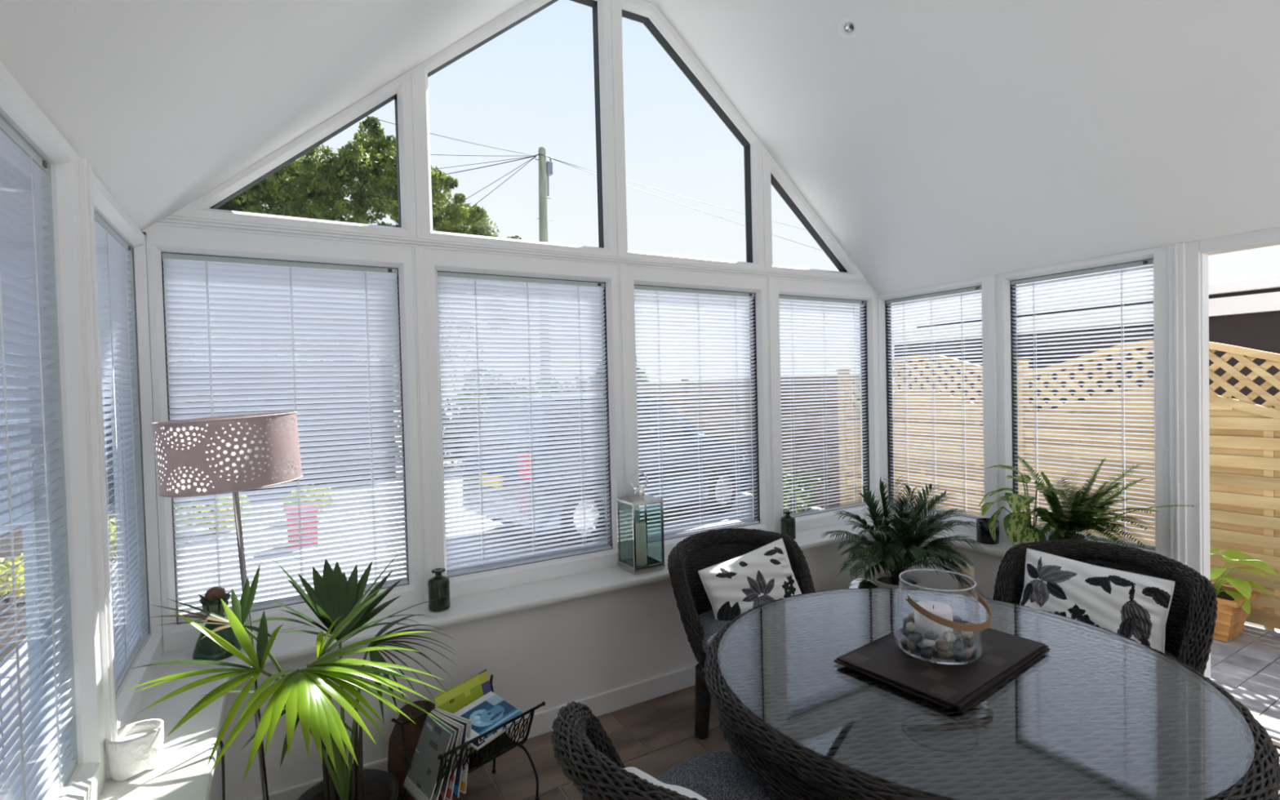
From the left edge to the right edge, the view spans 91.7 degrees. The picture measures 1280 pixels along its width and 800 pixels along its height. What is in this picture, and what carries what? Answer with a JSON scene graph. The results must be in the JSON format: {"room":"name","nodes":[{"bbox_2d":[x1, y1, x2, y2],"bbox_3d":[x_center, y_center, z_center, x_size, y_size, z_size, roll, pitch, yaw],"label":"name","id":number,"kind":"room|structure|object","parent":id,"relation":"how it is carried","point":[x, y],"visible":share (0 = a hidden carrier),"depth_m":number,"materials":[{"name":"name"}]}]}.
{"room":"sunroom","nodes":[
{"label":"sunroom","id":0,"kind":"room"},
{"bbox_2d":[208,743,222,799],"bbox_3d":[-0.225,0.477,-0.268,0.280,2.040,5.295,-2,1,-30],"label":"wall","id":1,"kind":"structure","parent":0,"point":[215,793],"depth_m":1.96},
{"bbox_2d":[0,61,106,799],"bbox_3d":[-1.063,0.168,0.980,0.112,1.445,1.040,-2,1,-30],"label":"window","id":2,"kind":"structure","parent":1,"relation":"in","point":[86,780],"depth_m":1.36,"materials":[{"name":"white plastic"}]},
{"bbox_2d":[0,115,75,799],"bbox_3d":[-1.064,0.151,0.997,0.028,1.317,0.829,-2,1,-30],"label":"blind","id":3,"kind":"object","parent":2,"relation":"attached to","point":[23,292],"visible":1,"depth_m":1.20,"materials":[{"name":"grey"}]},
{"bbox_2d":[78,157,117,778],"bbox_3d":[-1.267,0.166,1.456,0.022,1.440,0.043,-2,1,-30],"label":"trim","id":4,"kind":"structure","parent":1,"relation":"attached to","point":[86,178],"depth_m":1.44,"materials":[{"name":"white plastic"}]},
{"bbox_2d":[92,172,163,728],"bbox_3d":[-1.533,0.163,1.788,0.112,1.445,0.830,-2,1,-30],"label":"window","id":5,"kind":"structure","parent":1,"relation":"in","point":[150,651],"depth_m":2.11,"materials":[{"name":"white plastic"}]},
{"bbox_2d":[93,210,146,689],"bbox_3d":[-1.536,0.145,1.807,0.028,1.317,0.694,-2,1,-30],"label":"blind","id":6,"kind":"object","parent":5,"relation":"attached to","point":[112,251],"visible":0.62,"depth_m":1.89,"materials":[{"name":"grey"}]},
{"bbox_2d":[97,515,1020,799],"bbox_3d":[1.327,0.852,0.756,3.795,0.034,5.500,-2,1,-30],"label":"windowsill","id":7,"kind":"structure","parent":1,"relation":"attached to","point":[183,773],"depth_m":2.17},
{"bbox_2d":[104,718,164,782],"bbox_3d":[-1.205,0.837,1.486,0.096,0.094,0.111,0,2,40],"label":"plant pot","id":8,"kind":"object","parent":7,"relation":"on","point":[139,746],"visible":1,"depth_m":1.46,"materials":[{"name":"white ceramic"}]},
{"bbox_2d":[191,586,241,661],"bbox_3d":[-1.460,0.760,2.142,0.142,0.232,0.142,-2,1,-30],"label":"vase","id":9,"kind":"object","parent":7,"relation":"on","point":[205,649],"visible":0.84,"depth_m":2.11,"materials":[{"name":"green glass"}]},
{"bbox_2d":[427,568,450,612],"bbox_3d":[-0.819,0.770,2.532,0.087,0.161,0.087,-2,1,-30],"label":"glass bottle","id":10,"kind":"object","parent":7,"relation":"on","point":[438,586],"visible":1,"depth_m":2.50,"materials":[{"name":"green"}]},
{"bbox_2d":[616,471,665,574],"bbox_3d":[0.000,0.583,3.023,0.172,0.471,0.172,-2,1,-30],"label":"candle lantern","id":11,"kind":"object","parent":7,"relation":"on","point":[639,497],"visible":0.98,"depth_m":2.99,"materials":[{"name":"silver metal"}]},
{"bbox_2d":[635,520,646,565],"bbox_3d":[0.000,0.690,3.006,0.062,0.210,0.062,-2,1,-30],"label":"pillar candle","id":12,"kind":"object","parent":11,"relation":"in","point":[640,526],"visible":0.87,"depth_m":2.98,"materials":[{"name":"beige wax"}]},
{"bbox_2d":[780,510,795,539],"bbox_3d":[0.838,0.707,3.520,0.086,0.158,0.086,-2,1,-30],"label":"glass bottle","id":13,"kind":"object","parent":7,"relation":"on","point":[788,525],"visible":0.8,"depth_m":3.49,"materials":[{"name":"green"}]},
{"bbox_2d":[976,517,999,544],"bbox_3d":[1.867,0.704,3.338,0.110,0.120,0.110,-2,1,-30],"label":"plant pot","id":14,"kind":"object","parent":7,"relation":"on","point":[984,535],"visible":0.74,"depth_m":3.30,"materials":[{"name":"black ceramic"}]},
{"bbox_2d":[978,464,1067,546],"bbox_3d":[1.885,0.553,3.103,0.300,0.451,0.457,-2,1,-30],"label":"dieffenbachia","id":15,"kind":"object","parent":7,"relation":"on","point":[1017,524],"visible":0.93,"depth_m":3.05,"materials":[{"name":"green"}]},
{"bbox_2d":[1048,531,1088,540],"bbox_3d":[2.066,0.710,3.002,0.160,0.113,0.160,-2,1,-30],"label":"plant pot","id":16,"kind":"object","parent":7,"relation":"on","point":[1082,537],"visible":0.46,"depth_m":2.98,"materials":[{"name":"grey ceramic"}]},
{"bbox_2d":[1015,456,1196,548],"bbox_3d":[2.055,0.477,2.857,0.279,0.417,0.749,-2,1,-17],"label":"fern","id":17,"kind":"object","parent":16,"relation":"in","point":[1078,520],"visible":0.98,"depth_m":2.87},
{"bbox_2d":[221,536,887,799],"bbox_3d":[-0.007,1.136,3.062,3.800,0.565,0.235,-2,1,-30],"label":"wall","id":18,"kind":"structure","parent":0,"point":[557,654],"depth_m":2.65,"materials":[{"name":"paint"}]},
{"bbox_2d":[411,73,422,237],"bbox_3d":[-0.926,-1.011,2.576,0.020,0.675,0.008,-2,1,-30],"label":"trim","id":19,"kind":"structure","parent":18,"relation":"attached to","point":[414,89],"depth_m":2.57,"materials":[{"name":"white plastic"}]},
{"bbox_2d":[412,246,435,603],"bbox_3d":[-0.899,0.107,2.598,0.052,1.488,0.012,-2,1,-30],"label":"trim","id":20,"kind":"structure","parent":18,"relation":"attached to","point":[418,252],"depth_m":2.59,"materials":[{"name":"white plastic"}]},
{"bbox_2d":[247,663,697,799],"bbox_3d":[0.062,1.370,2.959,3.400,0.097,0.017,-2,1,-30],"label":"baseboard","id":21,"kind":"structure","parent":18,"relation":"attached to","point":[614,700],"depth_m":2.82,"materials":[{"name":"white"}]},
{"bbox_2d":[142,213,872,652],"bbox_3d":[-0.120,0.055,3.115,3.730,1.528,0.122,-2,1,-30],"label":"window","id":22,"kind":"structure","parent":18,"relation":"in","point":[159,239],"depth_m":2.39,"materials":[{"name":"white plastic"}]},
{"bbox_2d":[161,252,408,622],"bbox_3d":[-1.332,0.127,2.406,0.785,1.317,0.028,-2,1,-30],"label":"blind","id":23,"kind":"object","parent":22,"relation":"attached to","point":[268,295],"visible":0.84,"depth_m":2.40,"materials":[{"name":"grey"}]},
{"bbox_2d":[157,68,419,245],"bbox_3d":[-1.332,-0.991,2.407,0.873,0.733,0.112,-2,1,-30],"label":"window","id":24,"kind":"structure","parent":22,"relation":"on","point":[399,90],"depth_m":2.44,"materials":[{"name":"white plastic"}]},
{"bbox_2d":[437,271,611,577],"bbox_3d":[-0.509,0.095,2.885,0.807,1.317,0.028,-2,1,-30],"label":"blind","id":25,"kind":"object","parent":22,"relation":"attached to","point":[445,300],"visible":0.89,"depth_m":2.87,"materials":[{"name":"grey"}]},
{"bbox_2d":[634,284,759,542],"bbox_3d":[0.321,0.063,3.368,0.799,1.317,0.028,-2,1,-30],"label":"blind","id":26,"kind":"object","parent":22,"relation":"attached to","point":[644,289],"visible":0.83,"depth_m":3.35,"materials":[{"name":"grey"}]},
{"bbox_2d":[778,294,867,516],"bbox_3d":[1.140,0.031,3.845,0.767,1.317,0.028,-2,1,-30],"label":"blind","id":27,"kind":"object","parent":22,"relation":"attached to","point":[846,302],"visible":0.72,"depth_m":3.84,"materials":[{"name":"grey"}]},
{"bbox_2d":[142,231,882,638],"bbox_3d":[-0.073,0.105,3.136,3.930,1.495,0.090,-2,1,-30],"label":"trim","id":28,"kind":"structure","parent":18,"relation":"on","point":[878,309],"depth_m":4.03,"materials":[{"name":"white plastic"}]},
{"bbox_2d":[425,248,625,598],"bbox_3d":[-0.513,0.089,2.892,0.964,1.490,0.112,-2,1,-30],"label":"window","id":29,"kind":"structure","parent":18,"relation":"in","point":[437,260],"depth_m":2.84,"materials":[{"name":"white plastic"}]},
{"bbox_2d":[413,0,619,262],"bbox_3d":[-0.555,-1.325,2.857,0.945,1.340,0.112,-2,1,-30],"label":"window","id":30,"kind":"structure","parent":29,"relation":"on","point":[601,9],"depth_m":2.90,"materials":[{"name":"white plastic"}]},
{"bbox_2d":[610,0,621,256],"bbox_3d":[-0.118,-1.352,3.045,0.020,1.295,0.008,-2,1,-30],"label":"trim","id":31,"kind":"structure","parent":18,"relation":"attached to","point":[612,2],"depth_m":3.04,"materials":[{"name":"white plastic"}]},
{"bbox_2d":[617,264,633,559],"bbox_3d":[-0.067,0.075,3.082,0.052,1.488,0.012,-2,1,-30],"label":"trim","id":32,"kind":"structure","parent":18,"relation":"attached to","point":[622,268],"depth_m":3.08,"materials":[{"name":"white plastic"}]},
{"bbox_2d":[626,265,771,559],"bbox_3d":[0.318,0.057,3.376,0.960,1.490,0.112,-2,1,-30],"label":"window","id":33,"kind":"structure","parent":18,"relation":"in","point":[636,275],"depth_m":3.49,"materials":[{"name":"white plastic"}]},
{"bbox_2d":[614,0,765,275],"bbox_3d":[0.263,-1.356,3.333,0.948,1.340,0.112,-2,1,-30],"label":"window","id":34,"kind":"structure","parent":33,"relation":"on","point":[648,14],"depth_m":3.31,"materials":[{"name":"white plastic"}]},
{"bbox_2d":[762,148,768,270],"bbox_3d":[0.709,-1.079,3.528,0.020,0.685,0.008,-2,1,-30],"label":"trim","id":35,"kind":"structure","parent":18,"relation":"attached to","point":[763,149],"depth_m":3.52,"materials":[{"name":"white plastic"}]},
{"bbox_2d":[766,276,778,533],"bbox_3d":[0.763,0.043,3.565,0.052,1.488,0.012,-2,1,-30],"label":"trim","id":36,"kind":"structure","parent":18,"relation":"attached to","point":[770,281],"depth_m":3.56,"materials":[{"name":"white plastic"}]},
{"bbox_2d":[773,278,881,533],"bbox_3d":[1.129,0.026,3.848,0.917,1.490,0.112,-2,1,-30],"label":"window","id":37,"kind":"structure","parent":18,"relation":"in","point":[781,286],"depth_m":3.96,"materials":[{"name":"white plastic"}]},
{"bbox_2d":[763,145,868,284],"bbox_3d":[1.062,-1.089,3.801,0.884,0.744,0.112,-2,1,-30],"label":"window","id":38,"kind":"structure","parent":37,"relation":"on","point":[775,177],"depth_m":3.71,"materials":[{"name":"white plastic"}]},
{"bbox_2d":[0,0,1279,293],"bbox_3d":[1.264,-1.373,0.681,4.010,1.540,5.660,-2,1,-30],"label":"ceiling","id":39,"kind":"structure","parent":0,"point":[941,141],"depth_m":2.40,"materials":[{"name":"white paint"}]},
{"bbox_2d":[837,15,860,38],"bbox_3d":[0.908,-1.620,2.701,0.079,0.068,0.100,-2,1,-26],"label":"recessed light","id":40,"kind":"object","parent":39,"relation":"in","point":[848,26],"visible":1,"depth_m":2.70,"materials":[{"name":"white plastic"}]},
{"bbox_2d":[444,685,1279,799],"bbox_3d":[1.503,1.460,0.747,3.660,0.060,5.300,-2,1,-30],"label":"floor","id":41,"kind":"structure","parent":0,"point":[652,736],"depth_m":2.54,"materials":[{"name":"brown wood"}]},
{"bbox_2d":[151,411,302,799],"bbox_3d":[-1.146,0.757,1.781,0.351,1.437,0.350,-1,1,13],"label":"floor lamp","id":42,"kind":"object","parent":41,"relation":"on","point":[234,454],"visible":1,"depth_m":1.64,"materials":[{"name":"fabric"}]},
{"bbox_2d":[297,768,398,799],"bbox_3d":[-0.916,1.355,1.942,0.306,0.223,0.306,-2,1,-30],"label":"plant pot","id":43,"kind":"object","parent":41,"relation":"on","point":[378,784],"visible":0.68,"depth_m":2.01,"materials":[{"name":"black ceramic"}]},
{"bbox_2d":[120,554,457,799],"bbox_3d":[-0.833,0.864,1.800,0.573,0.827,1.053,-1,1,28],"label":"palm","id":44,"kind":"object","parent":43,"relation":"in","point":[305,694],"visible":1,"depth_m":1.61,"materials":[{"name":"plant"}]},
{"bbox_2d":[387,700,435,799],"bbox_3d":[-0.798,1.284,2.242,0.210,0.345,0.210,-2,1,-30],"label":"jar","id":45,"kind":"object","parent":41,"relation":"on","point":[397,764],"visible":0.44,"depth_m":2.16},
{"bbox_2d":[391,674,545,799],"bbox_3d":[-0.591,1.266,2.177,0.320,0.375,0.427,0,2,41],"label":"magazine rack","id":46,"kind":"object","parent":41,"relation":"on","point":[502,744],"visible":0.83,"depth_m":2.14,"materials":[{"name":"black metal"}]},
{"bbox_2d":[403,714,452,799],"bbox_3d":[-0.701,1.188,2.049,0.097,0.212,0.177,-3,2,-44],"label":"magazine","id":47,"kind":"object","parent":46,"relation":"in","point":[434,740],"visible":0.98,"depth_m":2.04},
{"bbox_2d":[428,712,456,799],"bbox_3d":[-0.689,1.188,2.061,0.177,0.216,0.086,0,2,44],"label":"magazine","id":48,"kind":"object","parent":46,"relation":"in","point":[435,796],"visible":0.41,"depth_m":2.02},
{"bbox_2d":[430,711,460,799],"bbox_3d":[-0.679,1.188,2.073,0.177,0.220,0.077,0,2,41],"label":"magazine","id":49,"kind":"object","parent":46,"relation":"in","point":[443,791],"visible":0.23,"depth_m":2.03,"materials":[{"name":"white paper"}]},
{"bbox_2d":[431,710,464,799],"bbox_3d":[-0.667,1.187,2.086,0.177,0.223,0.064,0,2,38],"label":"magazine","id":50,"kind":"object","parent":46,"relation":"in","point":[451,786],"visible":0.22,"depth_m":2.04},
{"bbox_2d":[433,708,467,797],"bbox_3d":[-0.656,1.187,2.099,0.177,0.226,0.052,-1,2,35],"label":"magazine","id":51,"kind":"object","parent":46,"relation":"in","point":[457,783],"visible":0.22,"depth_m":2.05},
{"bbox_2d":[435,707,471,794],"bbox_3d":[-0.645,1.187,2.111,0.177,0.228,0.041,-1,1,32],"label":"magazine","id":52,"kind":"object","parent":46,"relation":"in","point":[464,772],"visible":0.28,"depth_m":2.07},
{"bbox_2d":[433,674,484,754],"bbox_3d":[-0.631,1.148,2.241,0.083,0.227,0.202,-1,2,34],"label":"magazine","id":53,"kind":"object","parent":46,"relation":"in","point":[463,694],"visible":0.43,"depth_m":2.25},
{"bbox_2d":[442,669,491,694],"bbox_3d":[-0.611,1.147,2.279,0.083,0.227,0.202,-1,2,34],"label":"magazine","id":54,"kind":"object","parent":46,"relation":"in","point":[483,676],"visible":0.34,"depth_m":2.36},
{"bbox_2d":[453,691,527,750],"bbox_3d":[-0.550,1.113,2.183,0.193,0.062,0.239,-1,1,31],"label":"magazine","id":55,"kind":"object","parent":46,"relation":"in","point":[489,711],"visible":0.65,"depth_m":2.19,"materials":[{"name":"blue paper"}]},
{"bbox_2d":[551,700,786,799],"bbox_3d":[0.183,1.041,1.308,0.696,0.825,0.708,0,2,43],"label":"wicker armchair","id":56,"kind":"object","parent":41,"relation":"on","point":[588,758],"visible":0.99,"depth_m":1.30,"materials":[{"name":"black wicker"}]},
{"bbox_2d":[622,766,706,799],"bbox_3d":[0.116,0.900,1.244,0.442,0.306,0.170,0,2,45],"label":"floral cushion","id":57,"kind":"object","parent":56,"relation":"on","point":[682,790],"visible":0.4,"depth_m":1.26,"materials":[{"name":"fabric"}]},
{"bbox_2d":[655,751,786,799],"bbox_3d":[0.227,0.977,1.353,0.590,0.136,0.566,0,2,43],"label":"seat cushion","id":58,"kind":"object","parent":56,"relation":"on","point":[713,775],"depth_m":1.50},
{"bbox_2d":[666,528,815,738],"bbox_3d":[0.489,1.006,2.566,0.696,0.825,0.708,-2,1,-26],"label":"wicker armchair","id":59,"kind":"object","parent":41,"relation":"on","point":[700,551],"visible":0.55,"depth_m":2.69,"materials":[{"name":"black wicker"}]},
{"bbox_2d":[697,609,729,655],"bbox_3d":[0.515,0.944,2.506,0.590,0.136,0.566,-2,1,-26],"label":"seat cushion","id":60,"kind":"object","parent":59,"relation":"on","point":[708,627],"depth_m":2.44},
{"bbox_2d":[697,537,801,620],"bbox_3d":[0.475,0.790,2.607,0.473,0.366,0.146,-2,1,-23],"label":"floral cushion","id":61,"kind":"object","parent":59,"relation":"on","point":[733,587],"visible":0.77,"depth_m":2.56,"materials":[{"name":"fabric"}]},
{"bbox_2d":[704,587,1279,799],"bbox_3d":[0.801,1.059,1.638,1.240,0.748,1.240,-2,1,-17],"label":"dining table","id":62,"kind":"object","parent":41,"relation":"on","point":[1102,714],"visible":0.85,"depth_m":1.39,"materials":[{"name":"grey glass"}]},
{"bbox_2d":[950,648,1049,712],"bbox_3d":[0.819,0.681,1.649,0.495,0.004,0.305,-2,2,-38],"label":"placemat","id":63,"kind":"object","parent":62,"relation":"on","point":[974,701],"visible":0.07,"depth_m":1.49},
{"bbox_2d":[833,658,952,708],"bbox_3d":[0.798,0.678,1.655,0.495,0.004,0.305,-2,2,-36],"label":"placemat","id":64,"kind":"object","parent":63,"relation":"on","point":[916,693],"visible":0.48,"depth_m":1.49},
{"bbox_2d":[840,644,1048,708],"bbox_3d":[0.813,0.673,1.649,0.495,0.004,0.305,-2,2,-37],"label":"placemat","id":65,"kind":"object","parent":64,"relation":"on","point":[980,691],"visible":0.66,"depth_m":1.49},
{"bbox_2d":[836,620,1045,705],"bbox_3d":[0.804,0.668,1.652,0.495,0.006,0.305,-2,2,-37],"label":"placemat","id":66,"kind":"object","parent":65,"relation":"on","point":[882,657],"visible":0.68,"depth_m":1.58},
{"bbox_2d":[893,568,991,665],"bbox_3d":[0.798,0.571,1.651,0.216,0.188,0.234,-2,2,-33],"label":"glass vase","id":67,"kind":"object","parent":66,"relation":"on","point":[960,626],"visible":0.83,"depth_m":1.58,"materials":[{"name":"clear"}]},
{"bbox_2d":[914,600,953,652],"bbox_3d":[0.788,0.604,1.670,0.094,0.108,0.094,-2,1,-30],"label":"pillar candle","id":68,"kind":"object","parent":67,"relation":"in","point":[923,624],"visible":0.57,"depth_m":1.64,"materials":[{"name":"white wax"}]},
{"bbox_2d":[992,539,1217,675],"bbox_3d":[1.609,0.984,2.253,0.708,0.825,0.696,-2,2,-34],"label":"wicker armchair","id":69,"kind":"object","parent":41,"relation":"on","point":[1190,624],"visible":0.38,"depth_m":2.23,"materials":[{"name":"black wicker"}]},
{"bbox_2d":[1019,548,1175,653],"bbox_3d":[1.660,0.757,2.297,0.143,0.320,0.477,-2,2,-35],"label":"floral cushion","id":70,"kind":"object","parent":69,"relation":"on","point":[1133,606],"visible":0.64,"depth_m":2.24,"materials":[{"name":"fabric"}]},
{"bbox_3d":[1.332,1.229,3.273,0.720,0.300,0.540,-2,1,-30],"label":"side table","id":71,"kind":"object","parent":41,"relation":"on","visible":0},
{"bbox_2d":[844,577,879,588],"bbox_3d":[1.120,0.992,3.125,0.190,0.190,0.190,-2,1,-30],"label":"ball","id":72,"kind":"object","parent":71,"relation":"on","point":[859,583],"visible":0.28,"depth_m":3.09,"materials":[{"name":"silver metal"}]},
{"bbox_2d":[872,572,921,590],"bbox_3d":[1.345,1.008,3.256,0.236,0.142,0.236,-2,1,-30],"label":"plant pot","id":73,"kind":"object","parent":71,"relation":"on","point":[883,582],"visible":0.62,"depth_m":3.24,"materials":[{"name":"ceramic"}]},
{"bbox_2d":[820,474,985,596],"bbox_3d":[1.315,0.696,3.117,0.967,0.568,0.668,-2,1,-8],"label":"areca palm","id":74,"kind":"object","parent":73,"relation":"in","point":[904,544],"visible":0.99,"depth_m":3.12,"materials":[{"name":"plant"}]},
{"bbox_2d":[955,563,974,595],"bbox_3d":[1.697,0.960,3.235,0.090,0.222,0.090,-2,1,-30],"label":"pillar candle","id":75,"kind":"object","parent":71,"relation":"on","point":[971,572],"visible":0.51,"depth_m":3.20,"materials":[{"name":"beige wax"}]},
{"bbox_2d":[887,533,1003,599],"bbox_3d":[2.946,0.355,1.577,0.260,2.040,5.295,-2,1,-30],"label":"wall","id":76,"kind":"structure","parent":0,"point":[986,569],"depth_m":3.36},
{"bbox_2d":[879,275,990,533],"bbox_3d":[1.793,0.033,3.761,0.117,1.445,0.765,-2,1,-30],"label":"window","id":77,"kind":"structure","parent":76,"relation":"in","point":[982,281],"depth_m":3.80,"materials":[{"name":"white plastic"}]},
{"bbox_2d":[885,285,984,518],"bbox_3d":[1.780,0.017,3.771,0.028,1.317,0.644,-2,1,-30],"label":"blind","id":78,"kind":"object","parent":77,"relation":"attached to","point":[975,288],"visible":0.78,"depth_m":3.75,"materials":[{"name":"grey"}]},
{"bbox_2d":[986,274,998,519],"bbox_3d":[1.931,0.040,3.400,0.018,1.440,0.040,-2,1,-30],"label":"trim","id":79,"kind":"structure","parent":76,"relation":"attached to","point":[991,279],"depth_m":3.39,"materials":[{"name":"white plastic"}]},
{"bbox_2d":[995,245,1170,558],"bbox_3d":[2.184,0.038,3.090,0.117,1.445,0.790,-2,1,-30],"label":"window","id":80,"kind":"structure","parent":76,"relation":"in","point":[1005,387],"depth_m":2.94,"materials":[{"name":"white plastic"}]},
{"bbox_2d":[1010,258,1155,549],"bbox_3d":[2.178,0.021,3.088,0.028,1.317,0.634,-2,1,-30],"label":"blind","id":81,"kind":"object","parent":80,"relation":"attached to","point":[1147,262],"visible":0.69,"depth_m":3.05,"materials":[{"name":"grey"}]},
{"bbox_2d":[1168,242,1186,564],"bbox_3d":[2.342,0.345,2.706,0.026,2.040,0.055,-2,1,-30],"label":"trim","id":82,"kind":"structure","parent":76,"relation":"attached to","point":[1176,251],"depth_m":2.69,"materials":[{"name":"white plastic"}]},
{"bbox_2d":[1184,226,1279,747],"bbox_3d":[3.156,0.349,1.493,0.220,2.045,2.938,-2,1,-30],"label":"door","id":83,"kind":"structure","parent":76,"relation":"in","point":[1197,252],"depth_m":2.65,"materials":[{"name":"white plastic"}]},
{"label":"outside","id":84,"kind":"structure","parent":0,"visible":0},
{"bbox_2d":[107,404,824,614],"bbox_3d":[-5.619,1.244,28.826,100.000,0.300,110.000,-2,1,-30],"label":"ground","id":85,"kind":"structure","parent":84,"point":[111,507],"depth_m":6.74,"materials":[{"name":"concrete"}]},
{"bbox_2d":[175,491,251,533],"bbox_3d":[-4.955,1.299,7.216,0.776,0.520,0.782,-2,1,-30],"label":"shrub","id":86,"kind":"object","parent":85,"relation":"on","point":[238,491],"visible":0.23,"depth_m":7.17,"materials":[{"name":"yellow plant"}]},
{"bbox_2d":[101,365,395,505],"bbox_3d":[-9.267,0.564,8.393,11.200,2.150,0.062,-2,1,-30],"label":"fence","id":87,"kind":"object","parent":85,"relation":"on","point":[111,500],"visible":0.09,"depth_m":10.57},
{"bbox_2d":[284,504,319,547],"bbox_3d":[-3.562,1.328,6.557,0.320,0.410,0.300,-2,1,-30],"label":"plant pot","id":88,"kind":"object","parent":85,"relation":"on","point":[317,504],"visible":0.22,"depth_m":6.46,"materials":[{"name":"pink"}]},
{"bbox_2d":[166,115,524,396],"bbox_3d":[-9.314,-2.785,16.053,12.542,8.543,4.296,-2,1,-30],"label":"tree","id":89,"kind":"object","parent":85,"relation":"on","point":[371,160],"visible":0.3,"depth_m":15.83,"materials":[{"name":"green plant"}]},
{"bbox_2d":[104,355,648,485],"bbox_3d":[-7.170,0.371,10.909,18.457,2.897,2.216,-2,1,-30],"label":"hedge","id":90,"kind":"object","parent":85,"relation":"on","point":[636,356],"visible":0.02,"depth_m":12.62,"materials":[{"name":"green plant"}]},
{"bbox_2d":[366,115,822,392],"bbox_3d":[2.043,-3.563,23.129,25.006,9.369,5.517,-1,1,-30],"label":"telegraph pole","id":91,"kind":"object","parent":85,"relation":"on","point":[545,167],"visible":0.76,"depth_m":18.68,"materials":[{"name":"brown wood"}]},
{"bbox_2d":[462,392,751,544],"bbox_3d":[-0.259,0.665,7.393,3.320,1.527,1.572,-3,2,-41],"label":"parked car","id":92,"kind":"object","parent":85,"relation":"on","point":[649,405],"visible":0.41,"depth_m":6.64,"materials":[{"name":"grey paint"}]},
{"bbox_2d":[518,454,531,479],"bbox_3d":[-1.090,0.632,5.885,0.056,0.230,0.144,-3,2,-41],"label":"tail light","id":93,"kind":"object","parent":92,"relation":"attached to","point":[531,455],"depth_m":5.84,"materials":[{"name":"red"}]},
{"bbox_2d":[584,376,860,508],"bbox_3d":[0.737,0.502,10.165,0.090,1.680,7.540,-2,1,-30],"label":"fence","id":94,"kind":"object","parent":85,"relation":"on","point":[791,384],"visible":0.04,"depth_m":7.97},
{"bbox_2d":[782,467,832,515],"bbox_3d":[1.687,1.072,6.730,0.787,0.653,1.239,-1,1,15],"label":"shrub","id":95,"kind":"object","parent":85,"relation":"on","point":[809,470],"visible":0.54,"depth_m":6.68,"materials":[{"name":"green plant"}]},
{"bbox_2d":[835,368,850,506],"bbox_3d":[2.183,0.523,6.622,0.115,1.720,0.100,-2,1,-30],"label":"fence post","id":96,"kind":"object","parent":85,"relation":"on","point":[839,403],"visible":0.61,"depth_m":6.59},
{"bbox_2d":[844,354,984,516],"bbox_3d":[2.636,0.481,5.832,0.065,1.815,1.840,-2,1,-30],"label":"fence","id":97,"kind":"object","parent":85,"relation":"on","point":[946,359],"visible":0.34,"depth_m":5.67,"materials":[{"name":"wood"}]},
{"bbox_2d":[1017,359,1031,511],"bbox_3d":[3.099,0.534,5.049,0.115,1.720,0.100,-2,1,-30],"label":"fence post","id":98,"kind":"object","parent":85,"relation":"on","point":[1018,363],"visible":0.29,"depth_m":5.00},
{"bbox_2d":[891,276,1279,412],"bbox_3d":[8.698,0.056,5.100,5.240,2.385,11.800,-2,1,-30],"label":"outbuilding","id":99,"kind":"structure","parent":85,"relation":"on","point":[1242,313],"depth_m":6.23,"materials":[{"name":"white"}]},
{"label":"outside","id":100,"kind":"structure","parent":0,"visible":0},
{"bbox_2d":[0,504,209,799],"bbox_3d":[-0.172,1.897,-9.424,8.910,0.202,38.400,-2,1,-30],"label":"ground","id":101,"kind":"structure","parent":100,"point":[27,691],"depth_m":3.29,"materials":[{"name":"grey stone"}]},
{"bbox_2d":[0,339,22,535],"bbox_3d":[-4.637,0.056,2.196,0.403,3.200,15.000,-2,1,-30],"label":"wall","id":102,"kind":"structure","parent":101,"relation":"on","point":[4,518],"depth_m":7.47,"materials":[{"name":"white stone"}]},
{"bbox_2d":[0,513,116,662],"bbox_3d":[-5.467,1.579,5.311,1.400,0.060,6.800,-2,1,-30],"label":"planting bed","id":103,"kind":"object","parent":101,"relation":"on","point":[17,535],"depth_m":4.60,"materials":[{"name":"soil"}]},
{"bbox_2d":[0,552,25,604],"bbox_3d":[-4.689,1.333,4.575,0.619,0.369,0.628,-2,1,-30],"label":"shrub","id":104,"kind":"object","parent":103,"relation":"on","point":[5,566],"visible":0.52,"depth_m":4.48,"materials":[{"name":"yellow plant"}]},
{"bbox_2d":[0,551,118,707],"bbox_3d":[-4.068,1.533,4.407,0.130,0.120,3.830,-2,1,-30],"label":"edging","id":105,"kind":"object","parent":101,"relation":"on","point":[10,661],"visible":0.09,"depth_m":3.48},
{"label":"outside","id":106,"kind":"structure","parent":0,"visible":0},
{"bbox_2d":[1210,621,1279,722],"bbox_3d":[3.280,1.459,3.257,1.853,0.061,3.250,-2,1,-30],"label":"paving","id":107,"kind":"object","parent":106,"point":[1246,666],"visible":0.18,"depth_m":3.31,"materials":[{"name":"grey"}]},
{"bbox_2d":[1022,339,1279,630],"bbox_3d":[3.552,0.492,4.259,0.065,1.815,1.840,-2,1,-30],"label":"fence","id":108,"kind":"object","parent":107,"relation":"on","point":[1245,434],"visible":0.38,"depth_m":3.96,"materials":[{"name":"wood"}]},
{"bbox_2d":[1210,581,1259,642],"bbox_3d":[3.475,1.282,3.792,0.356,0.262,0.356,-2,1,-30],"label":"terracotta planter","id":109,"kind":"object","parent":107,"relation":"on","point":[1231,618],"visible":0.42,"depth_m":3.65,"materials":[{"name":"ceramic"}]},
{"bbox_2d":[1209,548,1279,615],"bbox_3d":[3.473,1.053,3.777,0.580,0.352,0.541,-1,1,14],"label":"plant","id":110,"kind":"object","parent":109,"relation":"in","point":[1242,586],"visible":0.46,"depth_m":3.64,"materials":[{"name":"green plant"}]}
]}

